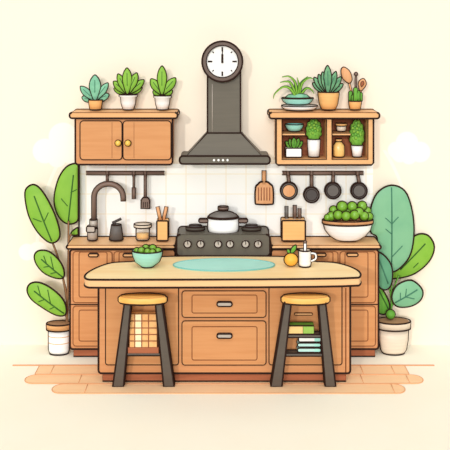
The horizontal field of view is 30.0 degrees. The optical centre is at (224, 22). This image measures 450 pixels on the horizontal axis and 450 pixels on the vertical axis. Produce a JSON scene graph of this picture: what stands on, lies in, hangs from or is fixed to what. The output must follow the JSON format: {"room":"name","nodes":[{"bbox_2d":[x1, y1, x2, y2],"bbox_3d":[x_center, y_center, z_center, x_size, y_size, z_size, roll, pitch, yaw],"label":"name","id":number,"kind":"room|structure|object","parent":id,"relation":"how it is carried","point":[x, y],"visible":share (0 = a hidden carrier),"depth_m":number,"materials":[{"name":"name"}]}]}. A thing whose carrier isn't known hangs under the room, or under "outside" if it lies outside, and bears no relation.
{"room":"kitchen","nodes":[
{"label":"kitchen","id":0,"kind":"room"},
{"bbox_2d":[88,99,102,109],"bbox_3d":[-1.187,0.748,7.700,0.138,0.100,0.111,0,0,0],"label":"pot","id":1,"kind":"object","parent":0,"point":[94,104],"depth_m":7.66,"materials":[{"name":"ceramic"}]},
{"bbox_2d":[119,94,137,109],"bbox_3d":[-0.886,0.723,7.700,0.178,0.148,0.143,0,0,0],"label":"pot","id":2,"kind":"object","parent":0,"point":[128,101],"depth_m":7.66,"materials":[{"name":"ceramic"}]},
{"bbox_2d":[153,95,171,109],"bbox_3d":[-0.573,0.728,7.700,0.171,0.139,0.137,0,0,0],"label":"pot","id":3,"kind":"object","parent":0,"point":[162,102],"depth_m":7.66,"materials":[{"name":"ceramic"}]},
{"bbox_2d":[0,0,449,344],"bbox_3d":[0.000,0.525,7.875,12.000,5.050,0.110,0,0,0],"label":"wall","id":4,"kind":"structure","parent":0,"point":[50,49],"depth_m":7.83,"materials":[{"name":"paint"}]},
{"bbox_2d":[78,166,79,235],"bbox_3d":[-1.358,1.706,7.823,0.013,0.787,0.014,0,0,0],"label":"trim","id":5,"kind":"structure","parent":4,"relation":"attached to","point":[79,166],"depth_m":7.82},
{"bbox_2d":[69,109,179,165],"bbox_3d":[-0.913,1.042,7.679,0.989,0.488,0.320,0,0,0],"label":"upper cabinet","id":6,"kind":"object","parent":4,"relation":"attached to","point":[104,137],"visible":1,"depth_m":7.57,"materials":[{"name":"brown wood"}]},
{"bbox_2d":[80,74,109,109],"bbox_3d":[-1.195,0.635,7.700,0.274,0.326,0.108,0,0,0],"label":"potted succulent","id":7,"kind":"object","parent":6,"relation":"on","point":[96,94],"visible":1,"depth_m":7.68,"materials":[{"name":"green plant"}]},
{"bbox_2d":[113,67,144,109],"bbox_3d":[-0.883,0.602,7.700,0.292,0.391,0.140,0,0,0],"label":"potted succulent","id":8,"kind":"object","parent":6,"relation":"on","point":[127,85],"visible":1,"depth_m":7.68,"materials":[{"name":"green plant"}]},
{"bbox_2d":[150,65,176,109],"bbox_3d":[-0.569,0.592,7.697,0.209,0.410,0.148,0,0,35],"label":"potted succulent","id":9,"kind":"object","parent":6,"relation":"on","point":[162,91],"visible":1,"depth_m":7.68,"materials":[{"name":"green plant"}]},
{"bbox_2d":[86,171,164,174],"bbox_3d":[-0.923,1.391,7.780,0.727,0.054,0.079,0,0,0],"label":"hanging rail","id":10,"kind":"object","parent":4,"relation":"attached to","point":[87,172],"visible":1,"depth_m":7.76,"materials":[{"name":"brown metal"}]},
{"bbox_2d":[132,175,135,198],"bbox_3d":[-0.840,1.509,7.735,0.034,0.225,0.029,0,0,39],"label":"tool","id":11,"kind":"object","parent":10,"relation":"hanging from","point":[133,176],"visible":1,"depth_m":7.73,"materials":[{"name":"brown metal"}]},
{"bbox_2d":[140,175,149,208],"bbox_3d":[-0.733,1.553,7.732,0.091,0.315,0.028,0,0,0],"label":"spatula","id":12,"kind":"object","parent":10,"relation":"hanging from","point":[145,201],"visible":1,"depth_m":7.72,"materials":[{"name":"brown metal"}]},
{"bbox_2d":[179,72,270,164],"bbox_3d":[-0.002,0.835,7.679,0.829,0.878,0.302,0,0,0],"label":"range hood","id":13,"kind":"object","parent":4,"relation":"attached to","point":[223,142],"visible":1,"depth_m":7.63,"materials":[{"name":"metal"}]},
{"bbox_2d":[201,40,242,82],"bbox_3d":[-0.024,0.348,7.611,0.382,0.382,0.058,0,0,0],"label":"wall clock","id":14,"kind":"object","parent":13,"relation":"attached to","point":[221,61],"visible":1,"depth_m":7.61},
{"bbox_2d":[254,170,273,204],"bbox_3d":[0.363,1.527,7.790,0.186,0.323,0.035,0,0,0],"label":"slotted turner","id":15,"kind":"object","parent":4,"relation":"hanging from","point":[264,190],"visible":1,"depth_m":7.78,"materials":[{"name":"brown wood"}]},
{"bbox_2d":[282,171,363,175],"bbox_3d":[0.905,1.391,7.780,0.755,0.054,0.079,0,0,0],"label":"hanging rail","id":16,"kind":"object","parent":4,"relation":"attached to","point":[287,173],"visible":1,"depth_m":7.76,"materials":[{"name":"brown metal"}]},
{"bbox_2d":[280,175,297,199],"bbox_3d":[0.589,1.515,7.752,0.168,0.232,0.050,0,0,0],"label":"frying pan","id":17,"kind":"object","parent":16,"relation":"hanging from","point":[288,189],"visible":1,"depth_m":7.73,"materials":[{"name":"brown metal"}]},
{"bbox_2d":[303,175,319,202],"bbox_3d":[0.797,1.531,7.752,0.155,0.260,0.050,0,0,0],"label":"frying pan","id":18,"kind":"object","parent":16,"relation":"hanging from","point":[311,194],"visible":1,"depth_m":7.73,"materials":[{"name":"brown metal"}]},
{"bbox_2d":[324,175,341,198],"bbox_3d":[0.995,1.513,7.752,0.160,0.225,0.050,0,0,0],"label":"frying pan","id":19,"kind":"object","parent":16,"relation":"hanging from","point":[332,190],"visible":1,"depth_m":7.73,"materials":[{"name":"brown metal"}]},
{"bbox_2d":[350,175,367,199],"bbox_3d":[1.236,1.512,7.752,0.160,0.230,0.050,0,0,0],"label":"frying pan","id":20,"kind":"object","parent":16,"relation":"hanging from","point":[358,190],"visible":1,"depth_m":7.73,"materials":[{"name":"brown metal"}]},
{"bbox_2d":[267,109,379,165],"bbox_3d":[0.895,1.044,7.695,1.009,0.492,0.287,0,0,0],"label":"wall shelf","id":21,"kind":"object","parent":4,"relation":"attached to","point":[328,119],"visible":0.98,"depth_m":7.58,"materials":[{"name":"brown wood"}]},
{"bbox_2d":[284,137,302,157],"bbox_3d":[0.633,1.134,7.690,0.171,0.185,0.111,0,0,0],"label":"potted succulent","id":22,"kind":"object","parent":21,"relation":"on","point":[293,149],"visible":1,"depth_m":7.64,"materials":[{"name":"green plant"}]},
{"bbox_2d":[285,123,303,131],"bbox_3d":[0.634,0.956,7.690,0.179,0.072,0.144,0,0,0],"label":"bowl","id":23,"kind":"object","parent":21,"relation":"on","point":[291,127],"visible":1,"depth_m":7.65,"materials":[{"name":"teal ceramic"}]},
{"bbox_2d":[281,104,317,110],"bbox_3d":[0.683,0.774,7.700,0.341,0.047,0.258,0,0,0],"label":"plate","id":24,"kind":"object","parent":21,"relation":"on","point":[309,107],"visible":0.91,"depth_m":7.61,"materials":[{"name":"white ceramic"}]},
{"bbox_2d":[273,75,313,104],"bbox_3d":[0.630,0.613,7.700,0.380,0.268,0.228,0,0,0],"label":"spider plant","id":25,"kind":"object","parent":24,"relation":"on","point":[297,97],"visible":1,"depth_m":7.66,"materials":[{"name":"green plant"}]},
{"bbox_2d":[305,119,321,157],"bbox_3d":[0.813,1.044,7.686,0.158,0.364,0.110,0,0,0],"label":"potted plant","id":26,"kind":"object","parent":21,"relation":"in","point":[313,129],"visible":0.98,"depth_m":7.65,"materials":[{"name":"green plant"}]},
{"bbox_2d":[312,65,343,110],"bbox_3d":[0.944,0.591,7.700,0.290,0.414,0.162,0,0,0],"label":"aloe","id":27,"kind":"object","parent":21,"relation":"on","point":[328,85],"visible":1,"depth_m":7.68,"materials":[{"name":"plant"}]},
{"bbox_2d":[333,138,344,157],"bbox_3d":[1.042,1.141,7.690,0.098,0.171,0.088,0,0,32],"label":"jar","id":28,"kind":"object","parent":21,"relation":"in","point":[338,146],"visible":1,"depth_m":7.66,"materials":[{"name":"glass"}]},
{"bbox_2d":[335,122,346,131],"bbox_3d":[1.065,0.952,7.690,0.112,0.079,0.090,0,0,0],"label":"storage jar","id":29,"kind":"object","parent":21,"relation":"on","point":[340,126],"visible":1,"depth_m":7.66,"materials":[{"name":"beige ceramic"}]},
{"bbox_2d":[348,87,362,109],"bbox_3d":[1.192,0.690,7.700,0.127,0.214,0.107,0,0,23],"label":"potted cactus","id":30,"kind":"object","parent":21,"relation":"on","point":[355,98],"visible":1,"depth_m":7.67,"materials":[{"name":"green plant"}]},
{"bbox_2d":[340,66,352,91],"bbox_3d":[1.130,0.562,7.741,0.134,0.324,0.024,0,0,0],"label":"wooden spoon","id":31,"kind":"object","parent":30,"relation":"on","point":[346,75],"visible":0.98,"depth_m":7.73,"materials":[{"name":"brown wood"}]},
{"bbox_2d":[348,100,361,109],"bbox_3d":[1.192,0.753,7.700,0.128,0.089,0.104,0,0,0],"label":"pot","id":32,"kind":"object","parent":30,"relation":"attached to","point":[353,104],"depth_m":7.67,"materials":[{"name":"ceramic"}]},
{"bbox_2d":[354,72,357,86],"bbox_3d":[1.210,0.577,7.756,0.042,0.255,0.024,0,0,0],"label":"utensil","id":33,"kind":"object","parent":30,"relation":"in","point":[355,73],"visible":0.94,"depth_m":7.75,"materials":[{"name":"brown metal"}]},
{"bbox_2d":[358,78,366,91],"bbox_3d":[1.263,0.615,7.738,0.088,0.219,0.030,0,0,0],"label":"wooden spoon","id":34,"kind":"object","parent":30,"relation":"in","point":[362,83],"visible":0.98,"depth_m":7.73,"materials":[{"name":"brown wood"}]},
{"bbox_2d":[349,119,364,157],"bbox_3d":[1.207,1.052,7.686,0.149,0.350,0.109,0,0,0],"label":"potted plant","id":35,"kind":"object","parent":21,"relation":"in","point":[357,138],"visible":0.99,"depth_m":7.66,"materials":[{"name":"green plant"}]},
{"bbox_2d":[350,145,363,157],"bbox_3d":[1.208,1.169,7.690,0.121,0.115,0.097,0,0,0],"label":"pot","id":36,"kind":"object","parent":35,"relation":"attached to","point":[356,150],"depth_m":7.66,"materials":[{"name":"white ceramic"}]},
{"bbox_2d":[0,345,449,449],"bbox_3d":[0.000,3.020,4.415,12.000,0.059,6.830,0,0,0],"label":"floor","id":37,"kind":"structure","parent":0,"point":[32,416],"depth_m":6.52,"materials":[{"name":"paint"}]},
{"bbox_2d":[24,163,78,355],"bbox_3d":[-1.563,2.141,7.621,0.494,1.716,0.195,0,0,-18],"label":"rubber plant","id":38,"kind":"object","parent":37,"relation":"on","point":[42,216],"visible":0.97,"depth_m":7.61,"materials":[{"name":"green plant"}]},
{"bbox_2d":[69,249,176,356],"bbox_3d":[-0.918,2.511,7.656,0.960,0.977,0.324,0,0,0],"label":"base cabinet","id":39,"kind":"object","parent":37,"relation":"on","point":[82,300],"visible":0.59,"depth_m":7.52,"materials":[{"name":"brown wood"}]},
{"bbox_2d":[66,236,175,249],"bbox_3d":[-0.931,2.004,7.660,0.989,0.049,0.317,0,0,0],"label":"countertop","id":40,"kind":"structure","parent":39,"relation":"on","point":[76,242],"depth_m":7.57,"materials":[{"name":"brown wood"}]},
{"bbox_2d":[86,181,125,240],"bbox_3d":[-1.080,1.708,7.652,0.357,0.541,0.115,0,0,0],"label":"faucet","id":41,"kind":"object","parent":40,"relation":"on","point":[92,228],"visible":1,"depth_m":7.64,"materials":[{"name":"brown metal"}]},
{"bbox_2d":[109,218,123,240],"bbox_3d":[-0.991,1.876,7.660,0.138,0.205,0.111,0,0,0],"label":"soap dispenser","id":42,"kind":"object","parent":40,"relation":"on","point":[116,232],"visible":1,"depth_m":7.63,"materials":[{"name":"grey metal"}]},
{"bbox_2d":[133,222,151,240],"bbox_3d":[-0.750,1.903,7.660,0.169,0.152,0.136,0,0,0],"label":"glass jar","id":43,"kind":"object","parent":40,"relation":"on","point":[138,225],"visible":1,"depth_m":7.64,"materials":[{"name":"clear glass"}]},
{"bbox_2d":[156,218,168,240],"bbox_3d":[-0.567,1.882,7.660,0.115,0.193,0.114,0,0,0],"label":"utensil holder","id":44,"kind":"object","parent":40,"relation":"on","point":[162,226],"visible":1,"depth_m":7.61,"materials":[{"name":"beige wood"}]},
{"bbox_2d":[155,206,162,219],"bbox_3d":[-0.599,1.741,7.648,0.070,0.151,0.029,0,0,0],"label":"wooden utensil","id":45,"kind":"object","parent":44,"relation":"in","point":[158,210],"visible":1,"depth_m":7.64,"materials":[{"name":"brown wood"}]},
{"bbox_2d":[162,206,167,219],"bbox_3d":[-0.550,1.747,7.672,0.070,0.152,0.029,0,0,0],"label":"wooden utensil","id":46,"kind":"object","parent":44,"relation":"in","point":[165,210],"visible":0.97,"depth_m":7.66,"materials":[{"name":"brown wood"}]},
{"bbox_2d":[112,292,174,386],"bbox_3d":[-0.671,2.597,6.859,0.519,0.792,0.265,0,0,0],"label":"bar stool","id":47,"kind":"object","parent":37,"relation":"on","point":[127,300],"visible":0.99,"depth_m":6.83,"materials":[{"name":"brown wood"}]},
{"bbox_2d":[128,311,158,352],"bbox_3d":[-0.667,2.533,6.880,0.250,0.323,0.071,0,0,0],"label":"wicker basket","id":48,"kind":"object","parent":47,"relation":"in","point":[143,336],"visible":0.88,"depth_m":6.85,"materials":[{"name":"brown wicker"}]},
{"bbox_2d":[176,224,270,255],"bbox_3d":[-0.016,2.414,7.631,0.850,1.171,0.354,0,0,0],"label":"stove","id":49,"kind":"object","parent":37,"relation":"on","point":[192,239],"visible":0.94,"depth_m":7.49,"materials":[{"name":"metal"}]},
{"bbox_2d":[198,205,247,233],"bbox_3d":[-0.016,1.776,7.600,0.454,0.243,0.182,0,0,0],"label":"cooking pot","id":50,"kind":"object","parent":49,"relation":"on","point":[221,221],"visible":1,"depth_m":7.55,"materials":[{"name":"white metal"}]},
{"bbox_2d":[12,365,434,365],"bbox_3d":[-0.013,2.998,7.358,3.693,0.004,0.022,0,0,0],"label":"trim","id":51,"kind":"structure","parent":37,"relation":"on","point":[12,365],"depth_m":7.35,"materials":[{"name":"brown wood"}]},
{"bbox_2d":[97,287,350,381],"bbox_3d":[-0.005,2.562,7.166,2.115,0.863,0.404,0,0,0],"label":"kitchen island","id":52,"kind":"object","parent":37,"relation":"on","point":[225,334],"visible":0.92,"depth_m":6.99,"materials":[{"name":"brown wood"}]},
{"bbox_2d":[84,255,361,288],"bbox_3d":[-0.014,2.097,7.096,2.278,0.081,0.697,0,0,0],"label":"island countertop","id":53,"kind":"structure","parent":52,"relation":"on","point":[120,274],"depth_m":6.86,"materials":[{"name":"brown wood"}]},
{"bbox_2d":[131,249,162,267],"bbox_3d":[-0.657,1.990,7.100,0.268,0.148,0.190,0,0,0],"label":"salad bowl","id":54,"kind":"object","parent":53,"relation":"on","point":[145,260],"visible":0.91,"depth_m":7.04,"materials":[{"name":"teal ceramic"}]},
{"bbox_2d":[137,246,144,252],"bbox_3d":[-0.704,1.917,7.080,0.058,0.070,0.058,0,0,40],"label":"vegetable","id":55,"kind":"object","parent":54,"relation":"in","point":[141,248],"visible":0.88,"depth_m":7.06,"materials":[{"name":"green food"}]},
{"bbox_2d":[173,258,274,271],"bbox_3d":[-0.009,2.058,7.150,0.874,0.013,0.370,0,0,0],"label":"mat","id":56,"kind":"object","parent":53,"relation":"on","point":[209,264],"visible":1,"depth_m":7.15,"materials":[{"name":"teal fabric"}]},
{"bbox_2d":[283,244,297,266],"bbox_3d":[0.559,1.971,7.120,0.114,0.188,0.114,0,0,45],"label":"fruit","id":57,"kind":"object","parent":53,"relation":"on","point":[290,259],"visible":1,"depth_m":7.10,"materials":[{"name":"orange plant"}]},
{"bbox_2d":[298,248,317,267],"bbox_3d":[0.702,1.992,7.120,0.167,0.146,0.104,0,0,0],"label":"mug","id":58,"kind":"object","parent":53,"relation":"on","point":[305,260],"visible":1,"depth_m":7.09,"materials":[{"name":"white ceramic"}]},
{"bbox_2d":[303,240,306,250],"bbox_3d":[0.678,1.934,7.120,0.031,0.191,0.026,0,0,35],"label":"spoon","id":59,"kind":"object","parent":58,"relation":"in","point":[304,241],"visible":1,"depth_m":7.12,"materials":[{"name":"white metal"}]},
{"bbox_2d":[270,292,336,386],"bbox_3d":[0.645,2.597,6.859,0.548,0.792,0.265,0,0,0],"label":"bar stool","id":60,"kind":"object","parent":37,"relation":"on","point":[288,300],"visible":0.98,"depth_m":6.84,"materials":[{"name":"brown wood"}]},
{"bbox_2d":[289,322,313,333],"bbox_3d":[0.619,2.495,6.871,0.215,0.074,0.079,0,0,0],"label":"book","id":61,"kind":"object","parent":60,"relation":"on","point":[295,327],"visible":0.84,"depth_m":6.84,"materials":[{"name":"green paper"}]},
{"bbox_2d":[296,346,321,352],"bbox_3d":[0.689,2.677,6.907,0.202,0.042,0.080,0,0,0],"label":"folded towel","id":62,"kind":"object","parent":60,"relation":"on","point":[299,350],"visible":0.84,"depth_m":6.87,"materials":[{"name":"teal fabric"}]},
{"bbox_2d":[296,340,320,347],"bbox_3d":[0.689,2.635,6.907,0.202,0.041,0.080,0,0,0],"label":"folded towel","id":63,"kind":"object","parent":62,"relation":"on","point":[299,344],"visible":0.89,"depth_m":6.87,"materials":[{"name":"teal fabric"}]},
{"bbox_2d":[298,338,320,341],"bbox_3d":[0.693,2.586,6.907,0.194,0.055,0.080,0,0,0],"label":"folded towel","id":64,"kind":"object","parent":63,"relation":"on","point":[299,339],"visible":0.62,"depth_m":6.87,"materials":[{"name":"white fabric"}]},
{"bbox_2d":[270,249,378,356],"bbox_3d":[0.895,2.511,7.656,0.979,0.977,0.324,0,0,0],"label":"base cabinet","id":65,"kind":"object","parent":37,"relation":"on","point":[365,297],"visible":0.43,"depth_m":7.52,"materials":[{"name":"brown wood"}]},
{"bbox_2d":[270,236,381,249],"bbox_3d":[0.904,2.004,7.660,0.998,0.049,0.317,0,0,0],"label":"countertop","id":66,"kind":"structure","parent":65,"relation":"on","point":[313,242],"depth_m":7.54,"materials":[{"name":"brown wood"}]},
{"bbox_2d":[280,217,305,241],"bbox_3d":[0.621,1.880,7.660,0.225,0.198,0.134,0,0,0],"label":"knife block","id":67,"kind":"object","parent":66,"relation":"on","point":[291,229],"visible":0.93,"depth_m":7.60,"materials":[{"name":"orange wood"}]},
{"bbox_2d":[284,206,288,218],"bbox_3d":[0.561,1.787,7.660,0.033,0.237,0.027,0,0,37],"label":"kitchen knife","id":68,"kind":"object","parent":67,"relation":"in","point":[286,208],"visible":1,"depth_m":7.65,"materials":[{"name":"metal"}]},
{"bbox_2d":[293,205,296,218],"bbox_3d":[0.636,1.782,7.660,0.034,0.247,0.030,0,0,39],"label":"kitchen knife","id":69,"kind":"object","parent":67,"relation":"in","point":[294,206],"visible":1,"depth_m":7.65,"materials":[{"name":"brown metal"}]},
{"bbox_2d":[297,208,301,218],"bbox_3d":[0.679,1.797,7.660,0.032,0.217,0.027,0,0,-37],"label":"kitchen knife","id":70,"kind":"object","parent":67,"relation":"in","point":[299,210],"visible":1,"depth_m":7.65,"materials":[{"name":"brown metal"}]},
{"bbox_2d":[322,218,373,241],"bbox_3d":[1.114,1.878,7.625,0.473,0.201,0.214,0,0,0],"label":"fruit bowl","id":71,"kind":"object","parent":66,"relation":"on","point":[351,230],"visible":0.92,"depth_m":7.55,"materials":[{"name":"white ceramic"}]},
{"bbox_2d":[324,214,329,220],"bbox_3d":[0.928,1.761,7.605,0.059,0.070,0.059,0,0,45],"label":"apple","id":72,"kind":"object","parent":71,"relation":"in","point":[326,216],"visible":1,"depth_m":7.58,"materials":[{"name":"green plant"}]},
{"bbox_2d":[327,211,334,220],"bbox_3d":[0.962,1.754,7.625,0.079,0.093,0.079,0,0,45],"label":"apple","id":73,"kind":"object","parent":71,"relation":"in","point":[330,213],"visible":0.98,"depth_m":7.60,"materials":[{"name":"green plant"}]},
{"bbox_2d":[329,205,336,211],"bbox_3d":[0.989,1.704,7.655,0.075,0.089,0.075,0,0,45],"label":"apple","id":74,"kind":"object","parent":73,"relation":"on","point":[332,208],"visible":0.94,"depth_m":7.63,"materials":[{"name":"green plant"}]},
{"bbox_2d":[333,210,341,219],"bbox_3d":[1.022,1.736,7.595,0.082,0.097,0.082,0,0,45],"label":"apple","id":75,"kind":"object","parent":71,"relation":"in","point":[337,215],"visible":1,"depth_m":7.57,"materials":[{"name":"green plant"}]},
{"bbox_2d":[336,201,346,211],"bbox_3d":[1.062,1.666,7.625,0.093,0.110,0.093,0,0,45],"label":"apple","id":76,"kind":"object","parent":71,"relation":"in","point":[341,205],"visible":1,"depth_m":7.59,"materials":[{"name":"green plant"}]},
{"bbox_2d":[341,211,350,220],"bbox_3d":[1.091,1.740,7.575,0.082,0.097,0.082,0,0,45],"label":"apple","id":77,"kind":"object","parent":71,"relation":"in","point":[346,216],"visible":1,"depth_m":7.55,"materials":[{"name":"green plant"}]},
{"bbox_2d":[347,201,357,210],"bbox_3d":[1.153,1.666,7.625,0.086,0.101,0.086,0,0,45],"label":"apple","id":78,"kind":"object","parent":71,"relation":"in","point":[351,205],"visible":1,"depth_m":7.60,"materials":[{"name":"green plant"}]},
{"bbox_2d":[350,210,359,219],"bbox_3d":[1.168,1.731,7.575,0.082,0.097,0.082,0,0,45],"label":"apple","id":79,"kind":"object","parent":71,"relation":"in","point":[354,214],"visible":1,"depth_m":7.55,"materials":[{"name":"green plant"}]},
{"bbox_2d":[355,207,363,215],"bbox_3d":[1.213,1.711,7.605,0.079,0.093,0.079,0,0,45],"label":"apple","id":80,"kind":"object","parent":71,"relation":"in","point":[360,210],"visible":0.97,"depth_m":7.58,"materials":[{"name":"green plant"}]},
{"bbox_2d":[357,201,366,209],"bbox_3d":[1.247,1.664,7.645,0.082,0.097,0.082,0,0,45],"label":"apple","id":81,"kind":"object","parent":71,"relation":"in","point":[362,204],"visible":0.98,"depth_m":7.62,"materials":[{"name":"green plant"}]},
{"bbox_2d":[359,211,368,220],"bbox_3d":[1.258,1.747,7.605,0.079,0.093,0.079,0,0,45],"label":"apple","id":82,"kind":"object","parent":71,"relation":"in","point":[365,215],"visible":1,"depth_m":7.58,"materials":[{"name":"green plant"}]},
{"bbox_2d":[367,212,373,220],"bbox_3d":[1.311,1.761,7.645,0.072,0.084,0.072,0,0,45],"label":"apple","id":83,"kind":"object","parent":71,"relation":"in","point":[371,216],"visible":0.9,"depth_m":7.62,"materials":[{"name":"green plant"}]},
{"bbox_2d":[370,184,434,355],"bbox_3d":[1.638,2.245,7.674,0.619,1.506,0.282,0,0,0],"label":"rubber plant","id":84,"kind":"object","parent":37,"relation":"on","point":[404,253],"visible":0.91,"depth_m":7.73,"materials":[{"name":"green plant"}]},
{"bbox_2d":[284,146,301,157],"bbox_3d":[0.626,1.180,7.690,0.156,0.093,0.111,0,0,0],"label":"planter","id":85,"kind":"object","parent":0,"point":[289,151],"depth_m":7.64,"materials":[{"name":"white ceramic"}]},
{"bbox_2d":[281,97,313,104],"bbox_3d":[0.665,0.714,7.700,0.301,0.066,0.228,0,0,0],"label":"bowl","id":86,"kind":"object","parent":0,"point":[288,100],"depth_m":7.63,"materials":[{"name":"ceramic"}]},
{"bbox_2d":[307,138,320,157],"bbox_3d":[0.813,1.142,7.690,0.126,0.170,0.102,0,0,0],"label":"pot","id":87,"kind":"object","parent":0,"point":[313,144],"depth_m":7.66,"materials":[{"name":"white ceramic"}]},
{"bbox_2d":[317,91,339,110],"bbox_3d":[0.949,0.712,7.700,0.206,0.172,0.165,0,0,0],"label":"pot","id":88,"kind":"object","parent":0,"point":[328,100],"depth_m":7.65,"materials":[{"name":"ceramic"}]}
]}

